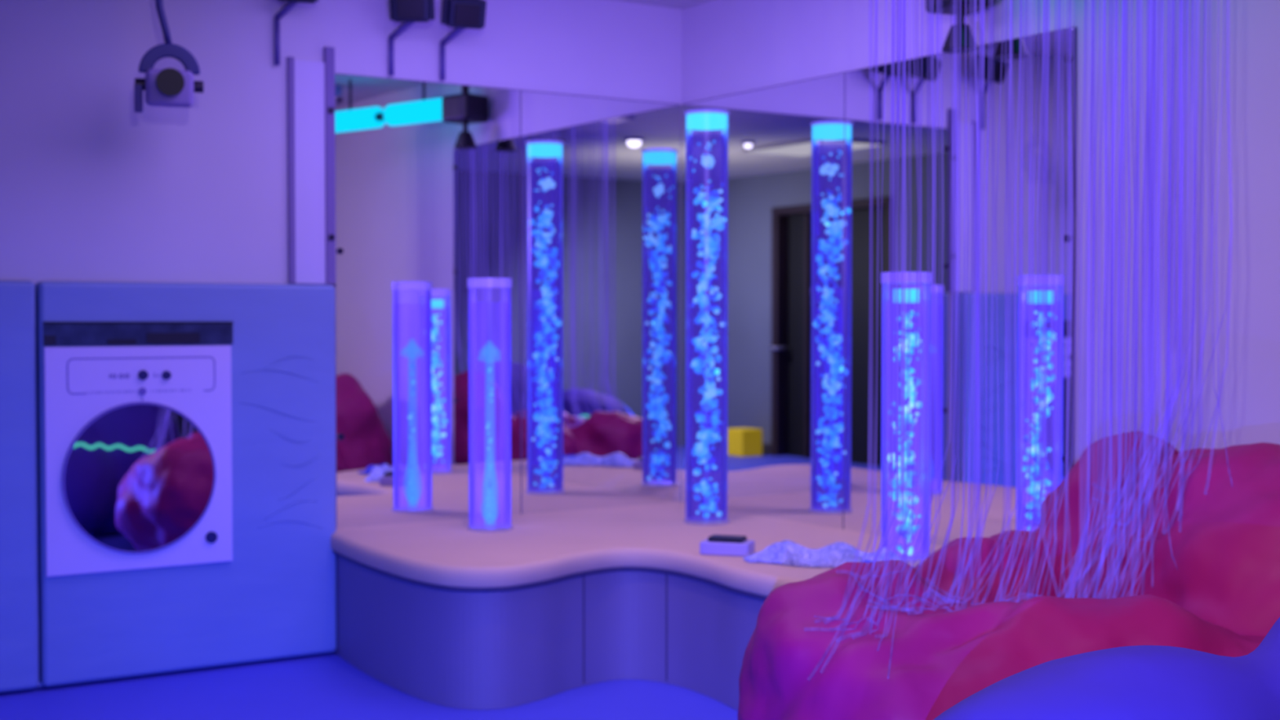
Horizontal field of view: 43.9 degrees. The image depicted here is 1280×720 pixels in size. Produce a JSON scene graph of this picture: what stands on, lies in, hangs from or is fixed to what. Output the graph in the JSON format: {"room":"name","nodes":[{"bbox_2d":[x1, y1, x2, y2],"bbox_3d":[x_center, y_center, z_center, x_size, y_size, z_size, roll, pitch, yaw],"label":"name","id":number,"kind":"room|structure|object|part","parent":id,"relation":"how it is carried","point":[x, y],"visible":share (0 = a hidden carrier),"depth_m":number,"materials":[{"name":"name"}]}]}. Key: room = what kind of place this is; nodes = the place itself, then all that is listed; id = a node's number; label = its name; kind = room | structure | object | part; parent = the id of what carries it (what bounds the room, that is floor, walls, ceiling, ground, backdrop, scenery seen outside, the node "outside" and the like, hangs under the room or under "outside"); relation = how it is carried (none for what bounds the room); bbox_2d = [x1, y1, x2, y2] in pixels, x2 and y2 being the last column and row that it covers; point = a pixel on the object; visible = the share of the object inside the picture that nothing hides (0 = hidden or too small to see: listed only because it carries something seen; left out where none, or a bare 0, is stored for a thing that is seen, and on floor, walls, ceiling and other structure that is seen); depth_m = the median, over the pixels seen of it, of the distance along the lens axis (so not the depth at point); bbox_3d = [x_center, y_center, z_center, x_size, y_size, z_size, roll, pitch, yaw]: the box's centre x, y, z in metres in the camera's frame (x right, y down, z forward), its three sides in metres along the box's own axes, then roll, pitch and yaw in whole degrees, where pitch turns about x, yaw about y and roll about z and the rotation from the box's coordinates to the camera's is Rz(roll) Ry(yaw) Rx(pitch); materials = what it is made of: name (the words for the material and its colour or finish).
{"room":"sensory room","nodes":[
{"label":"sensory room","id":0,"kind":"room"},
{"bbox_2d":[0,0,681,686],"bbox_3d":[-2.019,-0.183,5.566,5.200,2.620,0.100,-1,2,-33],"label":"wall","id":1,"kind":"structure","parent":0,"point":[94,188],"depth_m":5.78,"materials":[{"name":"paint"}]},
{"bbox_2d":[0,280,39,692],"bbox_3d":[-2.686,0.435,5.025,1.475,1.388,0.099,-1,2,-33],"label":"wall padding","id":2,"kind":"object","parent":1,"relation":"attached to","point":[19,584],"visible":1,"depth_m":5.35,"materials":[{"name":"blue plastic"}]},
{"bbox_2d":[34,280,337,686],"bbox_3d":[-1.612,0.417,5.726,1.070,1.388,0.104,-1,2,-33],"label":"wall padding","id":3,"kind":"object","parent":1,"relation":"attached to","point":[276,598],"visible":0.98,"depth_m":5.78,"materials":[{"name":"blue plastic"}]},
{"bbox_2d":[43,321,233,577],"bbox_3d":[-1.741,0.299,5.561,0.657,0.867,0.032,-1,2,-33],"label":"panel","id":4,"kind":"object","parent":3,"relation":"attached to","point":[138,439],"visible":1,"depth_m":5.55,"materials":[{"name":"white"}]},
{"bbox_2d":[64,404,213,551],"bbox_3d":[-1.747,0.412,5.552,0.516,0.516,0.006,-1,2,-32],"label":"mirror","id":5,"kind":"object","parent":4,"relation":"attached to","point":[139,477],"depth_m":5.55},
{"bbox_3d":[-1.735,0.053,5.549,0.036,0.036,0.014,-1,2,-33],"label":"knob","id":6,"kind":"part","parent":4,"relation":"part of","materials":[{"name":"blue"}]},
{"bbox_3d":[-1.667,0.054,5.594,0.032,0.032,0.014,-1,2,-33],"label":"knob","id":7,"kind":"part","parent":4,"relation":"part of","materials":[{"name":"blue"}]},
{"bbox_2d":[286,56,295,283],"bbox_3d":[-1.307,-0.710,5.948,0.022,0.845,0.020,-1,2,-33],"label":"trim","id":8,"kind":"structure","parent":1,"relation":"attached to","point":[290,60],"depth_m":5.94,"materials":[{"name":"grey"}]},
{"bbox_2d":[274,0,318,65],"bbox_3d":[-1.268,-1.272,5.852,0.166,0.354,0.160,-1,2,-19],"label":"spotlight","id":9,"kind":"object","parent":1,"relation":"attached to","point":[291,3],"visible":1,"depth_m":5.89,"materials":[{"name":"black metal"}]},
{"bbox_3d":[-1.311,-1.216,5.877,0.109,0.240,0.022,1,2,30],"label":"stem","id":10,"kind":"part","parent":9,"relation":"part of","materials":[{"name":"blue"}]},
{"bbox_2d":[294,59,325,284],"bbox_3d":[-1.247,-0.706,5.989,0.120,0.835,0.018,-1,2,-33],"label":"trim","id":11,"kind":"structure","parent":1,"relation":"attached to","point":[309,76],"depth_m":5.98,"materials":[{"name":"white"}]},
{"bbox_2d":[323,46,335,284],"bbox_3d":[-1.177,-0.737,6.024,0.036,0.895,0.034,-1,2,-33],"label":"trim","id":12,"kind":"structure","parent":1,"relation":"attached to","point":[328,51],"depth_m":6.02,"materials":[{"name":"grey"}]},
{"bbox_2d":[388,0,435,75],"bbox_3d":[-0.881,-1.263,6.085,0.183,0.322,0.154,0,1,-1],"label":"spotlight","id":13,"kind":"object","parent":1,"relation":"attached to","point":[408,11],"visible":1,"depth_m":6.04,"materials":[{"name":"black metal"}]},
{"bbox_3d":[-0.921,-1.208,6.121,0.126,0.210,0.023,1,2,34],"label":"stem","id":14,"kind":"part","parent":13,"relation":"part of","materials":[{"name":"blue"}]},
{"bbox_2d":[333,73,520,528],"bbox_3d":[-0.827,-0.229,6.275,0.806,1.735,0.019,-1,2,-33],"label":"wall mirror","id":15,"kind":"object","parent":1,"relation":"attached to","point":[428,173],"visible":0.98,"depth_m":6.25,"materials":[{"name":"purple mirror"}]},
{"bbox_2d":[440,0,486,79],"bbox_3d":[-0.692,-1.267,6.217,0.166,0.324,0.179,-1,2,-19],"label":"spotlight","id":16,"kind":"object","parent":1,"relation":"attached to","point":[461,15],"visible":1,"depth_m":6.16,"materials":[{"name":"black metal"}]},
{"bbox_3d":[-0.737,-1.211,6.242,0.126,0.210,0.023,1,2,34],"label":"stem","id":17,"kind":"part","parent":16,"relation":"part of","materials":[{"name":"blue"}]},
{"bbox_2d":[520,89,680,514],"bbox_3d":[-0.158,-0.240,6.717,0.794,1.735,0.013,-1,2,-33],"label":"wall mirror","id":18,"kind":"object","parent":1,"relation":"attached to","point":[600,177],"visible":1,"depth_m":6.70,"materials":[{"name":"purple mirror"}]},
{"bbox_2d":[0,651,737,719],"bbox_3d":[0.010,1.257,2.509,5.400,0.100,7.500,-1,2,-33],"label":"floor","id":19,"kind":"structure","parent":0,"point":[322,686],"depth_m":5.29,"materials":[{"name":"blue carpet"}]},
{"bbox_2d":[330,501,942,710],"bbox_3d":[0.075,0.892,5.571,1.721,0.469,2.234,-1,2,-33],"label":"platform","id":20,"kind":"object","parent":19,"relation":"on","point":[442,612],"visible":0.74,"depth_m":5.45,"materials":[{"name":"beige plastic"}]},
{"bbox_2d":[467,277,512,532],"bbox_3d":[-0.571,0.168,6.038,0.172,0.955,0.172,-1,2,-33],"label":"tube","id":21,"kind":"object","parent":20,"relation":"on","point":[508,282],"visible":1,"depth_m":6.08,"materials":[{"name":"clear plastic"}]},
{"bbox_3d":[0.079,0.927,5.591,1.693,0.398,2.206,-1,2,-33],"label":"panel","id":22,"kind":"part","parent":20,"relation":"part of","materials":[{"name":"grey plastic"}]},
{"bbox_2d":[330,501,942,596],"bbox_3d":[0.075,0.693,5.566,1.721,0.070,2.234,-1,2,-33],"label":"cushion","id":23,"kind":"object","parent":20,"relation":"on","point":[540,549],"depth_m":5.57,"materials":[{"name":"beige leather"}]},
{"bbox_2d":[684,108,728,525],"bbox_3d":[0.262,-0.165,6.226,0.178,1.610,0.178,-1,2,-33],"label":"tube","id":24,"kind":"object","parent":20,"relation":"on","point":[706,153],"visible":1,"depth_m":6.17,"materials":[{"name":"clear plastic"}]},
{"bbox_2d":[699,534,755,556],"bbox_3d":[0.298,0.631,5.409,0.170,0.060,0.100,0,2,18],"label":"control box","id":25,"kind":"object","parent":20,"relation":"on","point":[715,544],"visible":0.93,"depth_m":5.37,"materials":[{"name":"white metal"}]},
{"bbox_3d":[0.298,0.609,5.408,0.120,0.016,0.070,0,2,18],"label":"lid","id":26,"kind":"part","parent":25,"relation":"part of","materials":[{"name":"black plastic"}]},
{"bbox_2d":[742,540,902,567],"bbox_3d":[0.595,0.630,5.201,0.520,0.067,0.210,0,2,18],"label":"blanket","id":27,"kind":"object","parent":20,"relation":"on","point":[788,553],"visible":0.88,"depth_m":5.16,"materials":[{"name":"white fabric"}]},
{"bbox_2d":[862,560,921,568],"bbox_3d":[0.795,0.651,4.978,0.300,0.038,0.120,0,2,18],"label":"cloth","id":28,"kind":"object","parent":20,"relation":"on","point":[865,561],"visible":0.04,"depth_m":5.00,"materials":[{"name":"fabric"}]},
{"bbox_2d":[880,271,932,563],"bbox_3d":[0.884,0.187,5.281,0.172,0.955,0.172,-1,2,-33],"label":"tube","id":29,"kind":"object","parent":20,"relation":"on","point":[900,295],"visible":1,"depth_m":5.29,"materials":[{"name":"clear plastic"}]},
{"bbox_2d":[737,431,1279,719],"bbox_3d":[1.218,0.696,3.709,1.807,0.953,1.908,-1,2,-33],"label":"bean bag","id":30,"kind":"object","parent":19,"relation":"on","point":[1144,540],"visible":0.88,"depth_m":3.76,"materials":[{"name":"red fabric"}]},
{"bbox_2d":[933,617,1279,719],"bbox_3d":[1.042,0.728,2.426,1.383,0.955,0.762,0,1,-3],"label":"bean bag","id":31,"kind":"object","parent":19,"relation":"on","point":[1130,682],"visible":1,"depth_m":2.34,"materials":[{"name":"blue fabric"}]},
{"bbox_2d":[614,0,712,8],"bbox_3d":[0.010,-1.462,2.438,5.400,0.100,7.500,-1,2,-33],"label":"ceiling","id":32,"kind":"structure","parent":0,"point":[679,4],"depth_m":6.78,"materials":[{"name":"paint"}]},
{"bbox_2d":[133,0,203,112],"bbox_3d":[-1.597,-1.162,5.378,0.226,0.650,0.222,0,2,-18],"label":"spotlight","id":33,"kind":"object","parent":32,"relation":"hanging from","point":[169,86],"visible":1,"depth_m":5.34,"materials":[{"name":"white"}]},
{"bbox_3d":[-1.692,-0.933,5.373,0.034,0.040,0.040,0,2,-18],"label":"knob","id":34,"kind":"part","parent":33,"relation":"part of","materials":[{"name":"purple"}]},
{"bbox_3d":[-1.618,-1.259,5.369,0.069,0.400,0.045,-1,2,-33],"label":"hanging stem","id":35,"kind":"part","parent":33,"relation":"part of","materials":[{"name":"blue"}]},
{"bbox_2d":[144,67,193,107],"bbox_3d":[-1.593,-0.924,5.390,0.187,0.139,0.237,-1,2,-33],"label":"lamp","id":36,"kind":"object","parent":33,"relation":"attached to","point":[169,86],"depth_m":5.31,"materials":[{"name":"white plastic"}]},
{"bbox_3d":[-1.512,-0.935,5.432,0.034,0.040,0.040,0,2,-18],"label":"knob","id":37,"kind":"part","parent":33,"relation":"part of","materials":[{"name":"purple"}]},
{"bbox_2d":[925,0,995,53],"bbox_3d":[1.073,-1.261,5.318,0.170,0.449,0.200,0,2,-16],"label":"ceiling projector","id":38,"kind":"object","parent":32,"relation":"hanging from","point":[960,39],"visible":1,"depth_m":5.29,"materials":[{"name":"black plastic"}]},
{"bbox_3d":[1.073,-1.147,5.321,0.027,0.050,0.027,-1,2,-33],"label":"stem","id":39,"kind":"part","parent":38,"relation":"part of","materials":[{"name":"black plastic"}]},
{"bbox_2d":[942,23,977,53],"bbox_3d":[1.073,-1.079,5.323,0.119,0.085,0.119,-1,2,-33],"label":"lamp","id":40,"kind":"object","parent":38,"relation":"attached to","point":[960,39],"depth_m":5.29,"materials":[{"name":"black plastic"}]},
{"bbox_2d":[681,0,1279,465],"bbox_3d":[2.226,-0.140,3.926,0.100,2.620,7.300,-1,2,-33],"label":"wall","id":41,"kind":"structure","parent":0,"point":[1177,316],"depth_m":4.85,"materials":[{"name":"paint"}]},
{"bbox_2d":[680,71,845,528],"bbox_3d":[0.482,-0.234,6.479,0.013,1.735,1.084,-1,2,-33],"label":"wall mirror","id":42,"kind":"object","parent":41,"relation":"attached to","point":[786,142],"visible":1,"depth_m":6.32,"materials":[{"name":"purple mirror"}]},
{"bbox_2d":[844,26,1076,546],"bbox_3d":[1.083,-0.210,5.557,0.019,1.735,1.113,-1,2,-33],"label":"wall mirror","id":43,"kind":"object","parent":41,"relation":"attached to","point":[960,169],"visible":0.95,"depth_m":5.47,"materials":[{"name":"purple mirror"}]}
]}

